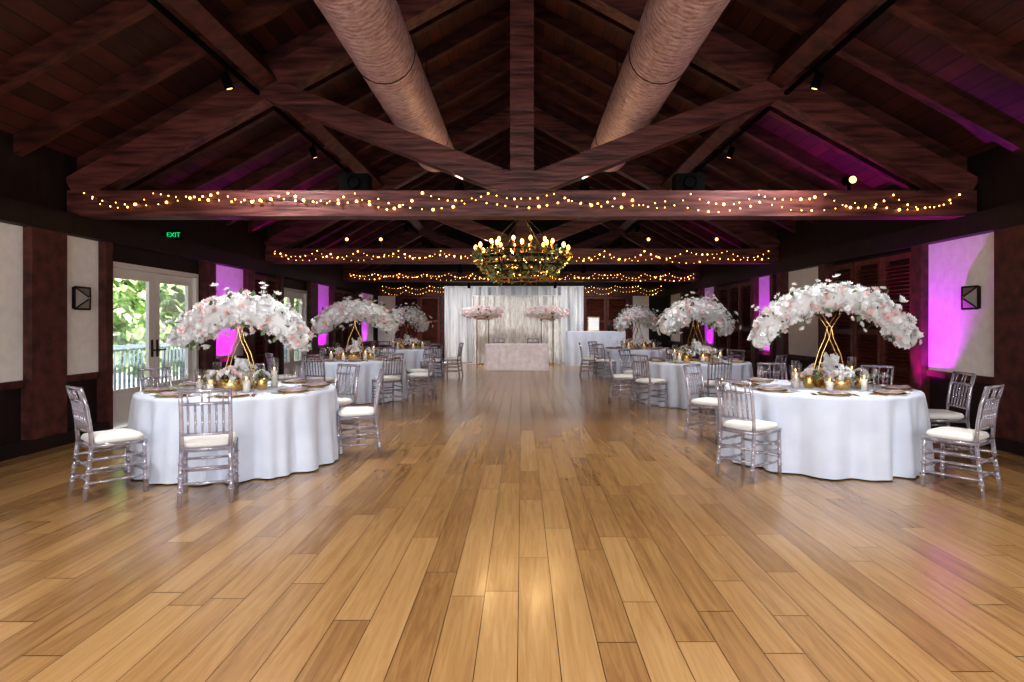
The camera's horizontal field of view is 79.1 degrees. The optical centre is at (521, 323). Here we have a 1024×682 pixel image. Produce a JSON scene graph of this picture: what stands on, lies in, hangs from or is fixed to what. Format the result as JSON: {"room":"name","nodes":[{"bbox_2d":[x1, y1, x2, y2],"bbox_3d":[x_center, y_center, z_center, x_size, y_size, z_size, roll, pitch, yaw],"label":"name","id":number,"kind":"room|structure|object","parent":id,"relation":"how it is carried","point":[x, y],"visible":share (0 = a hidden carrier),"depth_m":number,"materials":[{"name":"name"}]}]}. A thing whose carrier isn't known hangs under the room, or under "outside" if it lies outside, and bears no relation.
{"room":"event hall","nodes":[
{"label":"event hall","id":0,"kind":"room"},
{"bbox_2d":[84,192,154,207],"label":"string lights","id":1,"kind":"object","parent":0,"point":[134,204],"depth_m":7.24,"materials":[{"name":"yellow glass"}]},
{"bbox_2d":[0,130,374,444],"bbox_3d":[-5.440,-0.307,9.300,0.220,3.374,26.600,0,0,0],"label":"wall","id":2,"kind":"structure","parent":0,"point":[38,177],"depth_m":7.48,"materials":[{"name":"brown wood"}]},
{"bbox_2d":[0,422,109,461],"bbox_3d":[-5.285,1.310,9.300,0.130,0.140,26.600,0,0,0],"label":"baseboard","id":3,"kind":"structure","parent":2,"relation":"attached to","point":[19,448],"depth_m":6.75,"materials":[{"name":"brown wood"}]},
{"bbox_2d":[72,286,90,309],"bbox_3d":[-5.266,-0.310,7.470,0.127,0.281,0.281,0,0,0],"label":"wall sconce","id":4,"kind":"object","parent":2,"relation":"attached to","point":[81,296],"visible":1,"depth_m":7.41,"materials":[{"name":"black metal"}]},
{"bbox_2d":[113,261,198,427],"bbox_3d":[-5.407,0.281,9.075,0.206,2.197,2.244,0,0,0],"label":"door","id":5,"kind":"structure","parent":2,"relation":"in","point":[152,276],"depth_m":9.05,"materials":[{"name":"white paint"}]},
{"bbox_2d":[162,230,181,239],"bbox_3d":[-5.209,-1.320,9.216,0.281,0.140,0.049,0,0,0],"label":"exit sign","id":6,"kind":"object","parent":2,"relation":"attached to","point":[174,234],"visible":0.95,"depth_m":9.20,"materials":[{"name":"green plastic"}]},
{"bbox_2d":[0,195,378,439],"bbox_3d":[-5.270,0.050,9.300,0.160,2.660,26.600,0,0,0],"label":"trim","id":7,"kind":"structure","parent":2,"relation":"attached to","point":[46,230],"depth_m":7.12,"materials":[{"name":"brown wood"}]},
{"bbox_2d":[255,275,277,380],"bbox_3d":[-5.309,0.120,12.800,0.070,2.200,1.240,0,0,0],"label":"louvered shutter","id":8,"kind":"object","parent":2,"relation":"attached to","point":[263,345],"visible":0.36,"depth_m":12.81,"materials":[{"name":"brown wood"}]},
{"bbox_2d":[284,288,306,379],"bbox_3d":[-5.407,0.281,14.500,0.206,2.197,1.694,0,0,0],"label":"door","id":9,"kind":"structure","parent":2,"relation":"in","point":[289,368],"depth_m":14.73,"materials":[{"name":"white paint"}]},
{"bbox_2d":[336,290,356,356],"bbox_3d":[-5.309,0.120,18.650,0.070,2.200,2.440,0,0,0],"label":"louvered shutter","id":10,"kind":"object","parent":2,"relation":"attached to","point":[343,334],"visible":0.28,"depth_m":18.54,"materials":[{"name":"brown wood"}]},
{"bbox_2d":[0,362,1023,681],"bbox_3d":[0.000,1.382,9.300,10.700,0.004,26.600,0,0,0],"label":"floor","id":11,"kind":"structure","parent":0,"point":[508,526],"depth_m":3.59,"materials":[{"name":"brown wood"}]},
{"bbox_2d":[66,385,148,501],"bbox_3d":[-3.400,0.937,5.075,0.428,0.891,0.497,0,0,39],"label":"dining chair","id":12,"kind":"object","parent":11,"relation":"on","point":[90,440],"visible":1,"depth_m":5.02,"materials":[{"name":"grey plastic"}]},
{"bbox_2d":[137,367,172,390],"bbox_3d":[-3.968,0.937,6.901,0.497,0.891,0.428,0,0,29],"label":"dining chair","id":13,"kind":"object","parent":11,"relation":"on","point":[138,369],"visible":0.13,"depth_m":7.01,"materials":[{"name":"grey plastic"}]},
{"bbox_2d":[176,388,239,507],"bbox_3d":[-2.488,0.937,4.920,0.428,0.891,0.497,0,0,-22],"label":"dining chair","id":14,"kind":"object","parent":11,"relation":"on","point":[203,441],"visible":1,"depth_m":4.80,"materials":[{"name":"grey plastic"}]},
{"bbox_2d":[124,381,342,484],"bbox_3d":[-2.831,1.016,6.236,1.989,0.728,1.980,0,0,24],"label":"round table","id":15,"kind":"object","parent":11,"relation":"on","point":[279,435],"visible":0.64,"depth_m":5.49,"materials":[{"name":"white fabric"}]},
{"bbox_2d":[141,387,175,392],"bbox_3d":[-3.488,0.544,6.022,0.361,0.213,0.396,0,0,-19],"label":"place setting","id":16,"kind":"object","parent":15,"relation":"on","point":[148,389],"visible":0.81,"depth_m":5.97,"materials":[{"name":"ceramic"}]},
{"bbox_2d":[150,378,203,397],"bbox_3d":[-3.137,0.544,5.631,0.396,0.213,0.361,0,0,26],"label":"place setting","id":17,"kind":"object","parent":15,"relation":"on","point":[173,393],"visible":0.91,"depth_m":5.53,"materials":[{"name":"gold metal"}]},
{"bbox_2d":[170,371,204,387],"bbox_3d":[-3.459,0.544,6.547,0.361,0.213,0.396,0,0,26],"label":"place setting","id":18,"kind":"object","parent":15,"relation":"on","point":[185,383],"visible":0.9,"depth_m":6.51,"materials":[{"name":"gold metal"}]},
{"bbox_2d":[207,379,257,397],"bbox_3d":[-2.612,0.544,5.602,0.396,0.213,0.361,0,0,-19],"label":"place setting","id":19,"kind":"object","parent":15,"relation":"on","point":[234,394],"visible":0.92,"depth_m":5.53,"materials":[{"name":"ceramic"}]},
{"bbox_2d":[160,281,314,391],"bbox_3d":[-2.831,0.111,6.238,1.421,1.081,0.766,0,0,-9],"label":"floral centerpiece","id":20,"kind":"object","parent":15,"relation":"on","point":[207,318],"visible":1,"depth_m":6.12,"materials":[{"name":"white plant"}]},
{"bbox_2d":[270,388,314,393],"bbox_3d":[-2.221,0.544,5.953,0.361,0.213,0.396,0,0,26],"label":"place setting","id":21,"kind":"object","parent":15,"relation":"on","point":[285,390],"visible":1,"depth_m":5.88,"materials":[{"name":"gold metal"}]},
{"bbox_2d":[278,378,311,383],"bbox_3d":[-2.543,0.544,6.869,0.396,0.213,0.361,0,0,26],"label":"place setting","id":22,"kind":"object","parent":15,"relation":"on","point":[297,380],"visible":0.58,"depth_m":6.85,"materials":[{"name":"gold metal"}]},
{"bbox_2d":[294,366,329,387],"bbox_3d":[-2.192,0.544,6.478,0.361,0.213,0.396,0,0,-19],"label":"place setting","id":23,"kind":"object","parent":15,"relation":"on","point":[313,384],"visible":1,"depth_m":6.44,"materials":[{"name":"gold metal"}]},
{"bbox_2d":[265,352,297,380],"bbox_3d":[-4.165,0.937,10.751,0.497,0.891,0.428,0,0,-39],"label":"dining chair","id":24,"kind":"object","parent":11,"relation":"on","point":[284,376],"visible":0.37,"depth_m":10.66,"materials":[{"name":"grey plastic"}]},
{"bbox_2d":[303,354,337,389],"bbox_3d":[-3.327,0.937,10.218,0.428,0.891,0.497,0,0,12],"label":"dining chair","id":25,"kind":"object","parent":11,"relation":"on","point":[322,378],"visible":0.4,"depth_m":10.07,"materials":[{"name":"grey plastic"}]},
{"bbox_2d":[334,364,359,437],"bbox_3d":[-2.229,0.937,7.399,0.428,0.891,0.497,0,0,28],"label":"dining chair","id":26,"kind":"object","parent":11,"relation":"on","point":[343,402],"visible":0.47,"depth_m":7.49,"materials":[{"name":"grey plastic"}]},
{"bbox_2d":[299,357,407,403],"bbox_3d":[-3.089,1.016,11.499,1.994,0.728,1.973,0,0,-32],"label":"round table","id":27,"kind":"object","parent":11,"relation":"on","point":[369,368],"visible":0.58,"depth_m":10.73,"materials":[{"name":"white linen fabric"}]},
{"bbox_2d":[311,294,398,359],"bbox_3d":[-3.082,0.051,11.500,1.639,1.201,0.939,0,0,-11],"label":"floral centerpiece","id":28,"kind":"object","parent":27,"relation":"on","point":[346,311],"visible":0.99,"depth_m":11.35,"materials":[{"name":"white plant"}]},
{"bbox_2d":[337,369,383,459],"bbox_3d":[-1.709,0.937,6.558,0.497,0.891,0.428,0,0,-15],"label":"dining chair","id":29,"kind":"object","parent":11,"relation":"on","point":[357,412],"visible":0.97,"depth_m":6.44,"materials":[{"name":"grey plastic"}]},
{"bbox_2d":[371,353,403,407],"bbox_3d":[-2.265,0.937,10.501,0.428,0.891,0.497,0,0,-36],"label":"dining chair","id":30,"kind":"object","parent":11,"relation":"on","point":[386,379],"visible":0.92,"depth_m":10.43,"materials":[{"name":"grey plastic"}]},
{"bbox_2d":[379,347,395,355],"bbox_3d":[-2.872,0.937,12.782,0.428,0.891,0.497,0,0,14],"label":"dining chair","id":31,"kind":"object","parent":11,"relation":"on","point":[382,352],"visible":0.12,"depth_m":12.99,"materials":[{"name":"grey plastic"}]},
{"bbox_2d":[375,347,442,376],"bbox_3d":[-3.116,1.016,16.607,1.989,0.728,1.980,0,0,-10],"label":"round table","id":32,"kind":"object","parent":11,"relation":"on","point":[413,357],"visible":0.37,"depth_m":15.82,"materials":[{"name":"fabric"}]},
{"bbox_2d":[389,302,432,348],"bbox_3d":[-3.082,0.030,16.600,0.881,1.244,1.634,0,0,28],"label":"floral centerpiece","id":33,"kind":"object","parent":32,"relation":"on","point":[414,316],"visible":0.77,"depth_m":16.56,"materials":[{"name":"white plant"}]},
{"bbox_2d":[406,348,433,395],"bbox_3d":[-2.034,0.937,12.248,0.497,0.891,0.428,0,0,-37],"label":"dining chair","id":34,"kind":"object","parent":11,"relation":"on","point":[408,371],"visible":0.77,"depth_m":12.20,"materials":[{"name":"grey plastic"}]},
{"bbox_2d":[407,351,437,400],"bbox_3d":[-1.811,0.937,11.320,0.497,0.891,0.428,0,0,5],"label":"dining chair","id":35,"kind":"object","parent":11,"relation":"on","point":[415,375],"visible":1,"depth_m":11.21,"materials":[{"name":"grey plastic"}]},
{"bbox_2d":[420,344,442,378],"bbox_3d":[-2.263,0.937,15.603,0.428,0.891,0.497,0,0,-40],"label":"dining chair","id":36,"kind":"object","parent":11,"relation":"on","point":[425,360],"visible":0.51,"depth_m":15.55,"materials":[{"name":"grey plastic"}]},
{"bbox_2d":[443,342,463,373],"bbox_3d":[-1.811,0.937,16.419,0.497,0.891,0.428,0,0,9],"label":"dining chair","id":37,"kind":"object","parent":11,"relation":"on","point":[460,347],"visible":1,"depth_m":16.37,"materials":[{"name":"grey plastic"}]},
{"bbox_2d":[460,305,505,364],"bbox_3d":[-1.323,0.346,20.897,1.504,2.067,0.696,0,0,-18],"label":"stand","id":38,"kind":"object","parent":11,"relation":"on","point":[482,312],"visible":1,"depth_m":20.75,"materials":[{"name":"plant"}]},
{"bbox_2d":[442,286,583,362],"bbox_3d":[-0.285,0.014,22.063,5.310,2.732,0.274,0,0,0],"label":"drape","id":39,"kind":"object","parent":11,"relation":"on","point":[457,328],"visible":0.33,"depth_m":22.04,"materials":[{"name":"white fabric"}]},
{"bbox_2d":[467,295,563,363],"bbox_3d":[-0.175,0.189,21.665,3.490,2.382,0.270,0,0,0],"label":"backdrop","id":40,"kind":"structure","parent":11,"relation":"on","point":[514,326],"depth_m":21.65,"materials":[{"name":"white fabric"}]},
{"bbox_2d":[484,343,548,370],"bbox_3d":[-0.160,0.986,18.700,1.942,0.772,0.904,0,0,0],"label":"table","id":41,"kind":"object","parent":11,"relation":"on","point":[498,356],"visible":1,"depth_m":18.28,"materials":[{"name":"fabric"}]},
{"bbox_2d":[525,305,569,364],"bbox_3d":[0.860,0.361,20.901,1.547,2.039,0.697,0,0,0],"label":"stand","id":42,"kind":"object","parent":11,"relation":"on","point":[550,312],"visible":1,"depth_m":20.75,"materials":[{"name":"plant"}]},
{"bbox_2d":[579,342,597,376],"bbox_3d":[1.749,0.937,16.446,0.497,0.891,0.428,0,0,2],"label":"dining chair","id":43,"kind":"object","parent":11,"relation":"on","point":[583,358],"visible":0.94,"depth_m":16.30,"materials":[{"name":"grey plastic"}]},
{"bbox_2d":[588,341,600,371],"bbox_3d":[2.130,0.937,17.321,0.428,0.891,0.497,0,0,-43],"label":"dining chair","id":44,"kind":"object","parent":11,"relation":"on","point":[591,363],"visible":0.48,"depth_m":17.39,"materials":[{"name":"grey plastic"}]},
{"bbox_2d":[564,331,625,365],"bbox_3d":[2.451,0.806,20.724,2.042,1.132,0.892,0,0,0],"label":"bar table","id":45,"kind":"object","parent":11,"relation":"on","point":[572,355],"visible":0.72,"depth_m":20.33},
{"bbox_2d":[588,317,599,330],"bbox_3d":[2.400,-0.001,20.761,0.400,0.478,0.038,0,0,0],"label":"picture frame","id":46,"kind":"object","parent":45,"relation":"on","point":[593,322],"visible":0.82,"depth_m":20.74,"materials":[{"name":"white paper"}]},
{"bbox_2d":[592,344,615,379],"bbox_3d":[2.053,0.937,15.563,0.497,0.891,0.428,0,0,-41],"label":"dining chair","id":47,"kind":"object","parent":11,"relation":"on","point":[604,360],"visible":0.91,"depth_m":15.49,"materials":[{"name":"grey plastic"}]},
{"bbox_2d":[607,352,635,403],"bbox_3d":[1.749,0.937,10.948,0.497,0.891,0.428,0,0,6],"label":"dining chair","id":48,"kind":"object","parent":11,"relation":"on","point":[628,377],"visible":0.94,"depth_m":10.79,"materials":[{"name":"grey plastic"}]},
{"bbox_2d":[618,349,640,397],"bbox_3d":[2.129,0.937,11.820,0.497,0.891,0.428,0,0,45],"label":"dining chair","id":49,"kind":"object","parent":11,"relation":"on","point":[624,367],"visible":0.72,"depth_m":11.82,"materials":[{"name":"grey plastic"}]},
{"bbox_2d":[599,348,672,378],"bbox_3d":[3.043,1.016,16.408,1.994,0.728,1.973,0,0,8],"label":"round table","id":50,"kind":"object","parent":11,"relation":"on","point":[614,354],"visible":0.39,"depth_m":15.67,"materials":[{"name":"fabric"}]},
{"bbox_2d":[613,304,658,348],"bbox_3d":[3.067,0.051,16.407,1.639,1.201,0.939,0,0,-34],"label":"floral centerpiece","id":51,"kind":"object","parent":50,"relation":"on","point":[635,314],"visible":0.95,"depth_m":16.19,"materials":[{"name":"white plant"}]},
{"bbox_2d":[630,354,667,410],"bbox_3d":[2.052,0.937,10.065,0.497,0.891,0.428,0,0,-37],"label":"dining chair","id":52,"kind":"object","parent":11,"relation":"on","point":[641,381],"visible":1,"depth_m":10.00,"materials":[{"name":"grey plastic"}]},
{"bbox_2d":[639,358,753,409],"bbox_3d":[3.067,1.016,10.904,1.989,0.728,1.980,0,0,-45],"label":"round table","id":53,"kind":"object","parent":11,"relation":"on","point":[677,390],"visible":0.49,"depth_m":10.17,"materials":[{"name":"white linen fabric"}]},
{"bbox_2d":[649,359,663,361],"bbox_3d":[2.378,0.544,10.759,0.361,0.213,0.396,0,0,-11],"label":"place setting","id":54,"kind":"object","parent":53,"relation":"on","point":[652,360],"visible":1,"depth_m":10.69,"materials":[{"name":"gold metal"}]},
{"bbox_2d":[671,361,692,363],"bbox_3d":[2.675,0.544,10.325,0.396,0.213,0.361,0,0,34],"label":"place setting","id":55,"kind":"object","parent":53,"relation":"on","point":[674,361],"visible":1,"depth_m":10.23,"materials":[{"name":"gold metal"}]},
{"bbox_2d":[652,291,741,362],"bbox_3d":[3.065,0.030,10.890,1.634,1.244,0.881,0,0,-27],"label":"floral centerpiece","id":56,"kind":"object","parent":53,"relation":"on","point":[681,313],"visible":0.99,"depth_m":10.73,"materials":[{"name":"white plant"}]},
{"bbox_2d":[728,360,744,362],"bbox_3d":[3.625,0.544,10.524,0.361,0.213,0.396,0,0,34],"label":"place setting","id":57,"kind":"object","parent":53,"relation":"on","point":[734,361],"visible":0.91,"depth_m":10.42,"materials":[{"name":"gold metal"}]},
{"bbox_2d":[683,364,722,444],"bbox_3d":[2.222,0.937,7.396,0.428,0.891,0.497,0,0,-43],"label":"dining chair","id":58,"kind":"object","parent":11,"relation":"on","point":[705,402],"visible":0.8,"depth_m":7.37,"materials":[{"name":"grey plastic"}]},
{"bbox_2d":[699,356,732,413],"bbox_3d":[3.005,0.937,9.599,0.428,0.891,0.497,0,0,1],"label":"dining chair","id":59,"kind":"object","parent":11,"relation":"on","point":[710,383],"visible":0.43,"depth_m":9.45,"materials":[{"name":"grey plastic"}]},
{"bbox_2d":[726,349,744,358],"bbox_3d":[3.972,0.937,11.819,0.497,0.891,0.428,0,0,-42],"label":"dining chair","id":60,"kind":"object","parent":11,"relation":"on","point":[728,350],"visible":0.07,"depth_m":11.99,"materials":[{"name":"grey plastic"}]},
{"bbox_2d":[715,378,781,482],"bbox_3d":[2.055,0.937,5.661,0.497,0.891,0.428,0,0,-37],"label":"dining chair","id":61,"kind":"object","parent":11,"relation":"on","point":[742,426],"visible":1,"depth_m":5.59,"materials":[{"name":"grey plastic"}]},
{"bbox_2d":[757,362,787,379],"bbox_3d":[3.173,0.937,7.697,0.428,0.891,0.497,0,0,4],"label":"dining chair","id":62,"kind":"object","parent":11,"relation":"on","point":[759,371],"visible":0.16,"depth_m":7.90,"materials":[{"name":"grey plastic"}]},
{"bbox_2d":[766,355,787,379],"bbox_3d":[3.970,0.937,9.979,0.428,0.891,0.497,0,0,-43],"label":"dining chair","id":63,"kind":"object","parent":11,"relation":"on","point":[779,356],"visible":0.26,"depth_m":9.83,"materials":[{"name":"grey plastic"}]},
{"bbox_2d":[719,380,934,480],"bbox_3d":[3.052,1.016,6.408,1.994,0.728,1.972,0,0,5],"label":"round table","id":64,"kind":"object","parent":11,"relation":"on","point":[865,436],"visible":0.73,"depth_m":5.56,"materials":[{"name":"white fabric"}]},
{"bbox_2d":[730,381,763,386],"bbox_3d":[2.396,0.544,6.573,0.361,0.213,0.396,0,0,15],"label":"place setting","id":65,"kind":"object","parent":64,"relation":"on","point":[737,384],"visible":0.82,"depth_m":6.51,"materials":[{"name":"gold metal"}]},
{"bbox_2d":[748,367,773,382],"bbox_3d":[2.713,0.544,6.992,0.396,0.213,0.361,0,0,-30],"label":"place setting","id":66,"kind":"object","parent":64,"relation":"on","point":[754,379],"visible":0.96,"depth_m":6.97,"materials":[{"name":"gold metal"}]},
{"bbox_2d":[751,376,800,392],"bbox_3d":[2.468,0.544,6.053,0.361,0.213,0.396,0,0,-30],"label":"place setting","id":67,"kind":"object","parent":64,"relation":"on","point":[774,388],"visible":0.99,"depth_m":5.99,"materials":[{"name":"ceramic"}]},
{"bbox_2d":[810,376,858,395],"bbox_3d":[2.887,0.544,5.736,0.396,0.213,0.361,0,0,15],"label":"place setting","id":68,"kind":"object","parent":64,"relation":"on","point":[830,392],"visible":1,"depth_m":5.66,"materials":[{"name":"gold metal"}]},
{"bbox_2d":[747,274,923,390],"bbox_3d":[3.209,0.062,6.398,1.752,1.178,0.798,0,0,-1],"label":"floral centerpiece","id":69,"kind":"object","parent":64,"relation":"on","point":[869,304],"visible":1,"depth_m":6.29,"materials":[{"name":"white plant"}]},
{"bbox_2d":[871,378,910,395],"bbox_3d":[3.407,0.544,5.808,0.396,0.213,0.361,0,0,-30],"label":"place setting","id":70,"kind":"object","parent":64,"relation":"on","point":[887,392],"visible":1,"depth_m":5.71,"materials":[{"name":"ceramic"}]},
{"bbox_2d":[872,373,913,390],"bbox_3d":[3.724,0.544,6.227,0.361,0.213,0.396,0,0,15],"label":"place setting","id":71,"kind":"object","parent":64,"relation":"on","point":[895,387],"visible":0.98,"depth_m":6.17,"materials":[{"name":"gold metal"}]},
{"bbox_2d":[860,365,893,384],"bbox_3d":[4.057,0.937,7.237,0.497,0.891,0.428,0,0,-40],"label":"dining chair","id":72,"kind":"object","parent":11,"relation":"on","point":[890,367],"visible":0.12,"depth_m":7.31,"materials":[{"name":"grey plastic"}]},
{"bbox_2d":[928,371,976,462],"bbox_3d":[4.292,0.937,6.347,0.497,0.891,0.428,0,0,5],"label":"dining chair","id":73,"kind":"object","parent":11,"relation":"on","point":[936,415],"visible":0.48,"depth_m":6.22,"materials":[{"name":"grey plastic"}]},
{"bbox_2d":[920,384,1004,498],"bbox_3d":[3.678,0.937,5.174,0.428,0.891,0.497,0,0,-35],"label":"dining chair","id":74,"kind":"object","parent":11,"relation":"on","point":[977,437],"visible":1,"depth_m":5.11,"materials":[{"name":"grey plastic"}]},
{"bbox_2d":[0,0,1023,270],"bbox_3d":[0.000,-3.335,9.370,10.987,3.155,26.160,0,0,0],"label":"roof","id":75,"kind":"structure","parent":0,"point":[117,15],"depth_m":8.46,"materials":[{"name":"wood"}]},
{"bbox_2d":[147,0,432,245],"bbox_3d":[-3.093,-2.594,9.000,0.132,0.272,25.000,0,0,0],"label":"rail","id":76,"kind":"object","parent":75,"relation":"attached to","point":[225,78],"visible":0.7,"depth_m":6.52,"materials":[{"name":"black metal"}]},
{"bbox_2d":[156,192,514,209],"label":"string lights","id":77,"kind":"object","parent":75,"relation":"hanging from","point":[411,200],"depth_m":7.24,"materials":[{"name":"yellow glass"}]},
{"bbox_2d":[345,236,349,247],"bbox_3d":[-3.600,-1.692,12.778,0.095,0.255,0.143,0,0,0],"label":"lamp","id":78,"kind":"object","parent":75,"relation":"attached to","point":[347,238],"visible":1,"depth_m":12.77,"materials":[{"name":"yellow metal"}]},
{"bbox_2d":[339,173,371,189],"bbox_3d":[-1.980,-1.667,7.381,0.340,0.205,0.237,0,0,0],"label":"loudspeaker","id":79,"kind":"object","parent":75,"relation":"on","point":[347,181],"visible":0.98,"depth_m":7.28,"materials":[{"name":"black plastic"}]},
{"bbox_2d":[379,236,383,247],"bbox_3d":[-2.900,-1.692,12.778,0.095,0.255,0.143,0,0,0],"label":"lamp","id":80,"kind":"object","parent":75,"relation":"attached to","point":[381,238],"visible":1,"depth_m":12.77,"materials":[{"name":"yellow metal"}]},
{"bbox_2d":[314,0,453,171],"bbox_3d":[-1.380,-3.196,3.200,0.633,1.605,13.400,0,0,0],"label":"air duct","id":81,"kind":"object","parent":75,"relation":"hanging from","point":[375,35],"visible":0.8,"depth_m":5.85,"materials":[{"name":"brown metal"}]},
{"bbox_2d":[357,250,472,259],"label":"string lights","id":82,"kind":"object","parent":75,"relation":"hanging from","point":[461,257],"depth_m":12.84,"materials":[{"name":"yellow glass"}]},
{"bbox_2d":[472,220,572,286],"bbox_3d":[0.004,-2.521,9.894,1.621,3.847,1.604,0,0,0],"label":"chandelier","id":83,"kind":"object","parent":75,"relation":"hanging from","point":[480,258],"visible":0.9,"depth_m":9.51,"materials":[{"name":"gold metal"}]},
{"bbox_2d":[645,236,649,247],"bbox_3d":[2.600,-1.692,12.778,0.095,0.255,0.143,0,0,0],"label":"lamp","id":84,"kind":"object","parent":75,"relation":"attached to","point":[647,238],"visible":1,"depth_m":12.77,"materials":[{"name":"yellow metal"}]},
{"bbox_2d":[590,0,729,171],"bbox_3d":[1.380,-3.196,3.200,0.633,1.605,13.400,0,0,0],"label":"air duct","id":85,"kind":"object","parent":75,"relation":"hanging from","point":[668,35],"visible":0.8,"depth_m":5.84,"materials":[{"name":"brown metal"}]},
{"bbox_2d":[672,173,704,189],"bbox_3d":[1.980,-1.667,7.381,0.340,0.205,0.237,0,0,0],"label":"loudspeaker","id":86,"kind":"object","parent":75,"relation":"on","point":[680,181],"visible":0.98,"depth_m":7.28,"materials":[{"name":"black plastic"}]},
{"bbox_2d":[713,235,717,247],"bbox_3d":[4.000,-1.692,12.778,0.095,0.255,0.143,0,0,0],"label":"lamp","id":87,"kind":"object","parent":75,"relation":"attached to","point":[715,238],"visible":1,"depth_m":12.77,"materials":[{"name":"black metal"}]},
{"bbox_2d":[494,193,960,212],"label":"string lights","id":88,"kind":"object","parent":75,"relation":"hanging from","point":[623,194],"depth_m":7.24,"materials":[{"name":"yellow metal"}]},
{"bbox_2d":[611,0,896,245],"bbox_3d":[3.093,-2.594,9.000,0.132,0.272,25.000,0,0,0],"label":"rail","id":89,"kind":"object","parent":75,"relation":"attached to","point":[818,77],"visible":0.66,"depth_m":6.52,"materials":[{"name":"black metal"}]},
{"bbox_2d":[841,175,856,189],"bbox_3d":[3.850,-1.654,7.298,0.110,0.188,0.176,0,0,0],"label":"spotlight","id":90,"kind":"object","parent":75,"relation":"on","point":[850,180],"visible":1,"depth_m":7.24,"materials":[{"name":"black plastic"}]},
{"bbox_2d":[0,0,1023,248],"bbox_3d":[0.000,-3.437,9.400,11.200,3.160,26.800,0,0,0],"label":"rafters","id":91,"kind":"structure","parent":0,"point":[23,23],"depth_m":7.13,"materials":[{"name":"wood"}]},
{"bbox_2d":[375,220,668,361],"bbox_3d":[0.000,-1.778,22.650,11.100,6.317,0.300,0,0,0],"label":"wall","id":92,"kind":"structure","parent":0,"point":[659,301],"depth_m":22.60,"materials":[{"name":"brown wood"}]},
{"bbox_2d":[400,296,439,344],"bbox_3d":[-3.720,-0.110,22.559,1.460,1.780,0.070,0,0,0],"label":"window shutter","id":93,"kind":"object","parent":92,"relation":"attached to","point":[432,334],"visible":0.58,"depth_m":22.54,"materials":[{"name":"brown wood"}]},
{"bbox_2d":[584,296,628,343],"bbox_3d":[3.065,-0.110,22.559,1.610,1.780,0.070,0,0,0],"label":"window shutter","id":94,"kind":"object","parent":92,"relation":"attached to","point":[603,323],"visible":0.55,"depth_m":22.54,"materials":[{"name":"brown wood"}]},
{"bbox_2d":[165,0,878,247],"bbox_3d":[0.000,-3.775,9.300,6.331,2.024,26.600,0,0,0],"label":"roof beam","id":95,"kind":"structure","parent":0,"point":[200,14],"depth_m":6.67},
{"bbox_2d":[66,0,977,219],"bbox_3d":[0.000,-2.946,7.400,10.754,3.363,0.280,0,0,0],"label":"roof truss","id":96,"kind":"object","parent":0,"point":[940,179],"depth_m":7.28,"materials":[{"name":"wood"}]},
{"bbox_2d":[264,106,779,263],"bbox_3d":[0.000,-2.946,13.000,10.754,3.363,0.280,0,0,0],"label":"roof truss","id":97,"kind":"object","parent":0,"point":[281,242],"depth_m":12.88,"materials":[{"name":"wood"}]},
{"bbox_2d":[343,188,700,281],"bbox_3d":[0.000,-2.946,18.600,10.754,3.363,0.280,0,0,0],"label":"roof truss","id":98,"kind":"object","parent":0,"point":[405,238],"depth_m":18.46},
{"bbox_2d":[669,146,1023,432],"bbox_3d":[5.440,-0.307,9.300,0.220,3.374,26.600,0,0,0],"label":"wall","id":99,"kind":"structure","parent":0,"point":[960,340],"depth_m":7.80,"materials":[{"name":"brown wood"}]},
{"bbox_2d":[684,291,697,358],"bbox_3d":[5.309,0.120,19.300,0.070,2.200,1.740,0,0,0],"label":"louvered shutter","id":100,"kind":"object","parent":99,"relation":"attached to","point":[686,335],"visible":0.27,"depth_m":19.31,"materials":[{"name":"brown wood"}]},
{"bbox_2d":[718,282,749,361],"bbox_3d":[5.309,0.120,15.450,0.070,2.200,2.440,0,0,0],"label":"louvered shutter","id":101,"kind":"object","parent":99,"relation":"attached to","point":[727,343],"visible":0.56,"depth_m":15.22,"materials":[{"name":"brown wood"}]},
{"bbox_2d":[665,200,1023,442],"bbox_3d":[5.270,0.050,9.300,0.160,2.660,26.600,0,0,0],"label":"trim","id":102,"kind":"structure","parent":99,"relation":"attached to","point":[1006,222],"depth_m":8.07,"materials":[{"name":"brown wood"}]},
{"bbox_2d":[830,252,910,386],"bbox_3d":[5.309,0.120,9.490,0.070,2.200,2.260,0,0,0],"label":"louvered shutter","id":103,"kind":"object","parent":99,"relation":"attached to","point":[883,357],"visible":0.41,"depth_m":9.29,"materials":[{"name":"brown wood"}]},
{"bbox_2d":[961,285,980,309],"bbox_3d":[5.266,-0.310,7.330,0.127,0.281,0.281,0,0,0],"label":"wall sconce","id":104,"kind":"object","parent":99,"relation":"attached to","point":[970,295],"visible":1,"depth_m":7.26,"materials":[{"name":"black metal"}]},
{"bbox_2d":[931,422,1023,456],"bbox_3d":[5.285,1.310,9.300,0.130,0.140,26.600,0,0,0],"label":"baseboard","id":105,"kind":"structure","parent":99,"relation":"attached to","point":[1002,444],"depth_m":6.72,"materials":[{"name":"brown wood"}]},
{"label":"outside","id":106,"kind":"structure","parent":0,"visible":0},
{"bbox_2d":[113,358,294,428],"bbox_3d":[-7.475,1.520,17.500,3.850,0.220,55.000,0,0,0],"label":"patio","id":107,"kind":"structure","parent":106,"point":[294,358],"depth_m":14.45,"materials":[{"name":"wood"}]},
{"bbox_2d":[113,343,297,389],"bbox_3d":[-7.615,0.870,15.560,0.130,1.080,21.120,0,0,0],"label":"railing","id":108,"kind":"object","parent":107,"relation":"on","point":[162,345],"visible":0.02,"depth_m":12.42,"materials":[{"name":"white paint"}]},
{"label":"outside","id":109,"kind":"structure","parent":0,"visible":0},
{"bbox_2d":[113,278,297,381],"bbox_3d":[-10.713,-0.906,23.993,3.450,5.292,38.024,0,0,0],"label":"hedge","id":110,"kind":"object","parent":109,"point":[129,296],"visible":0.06,"depth_m":17.32,"materials":[{"name":"green plant"}]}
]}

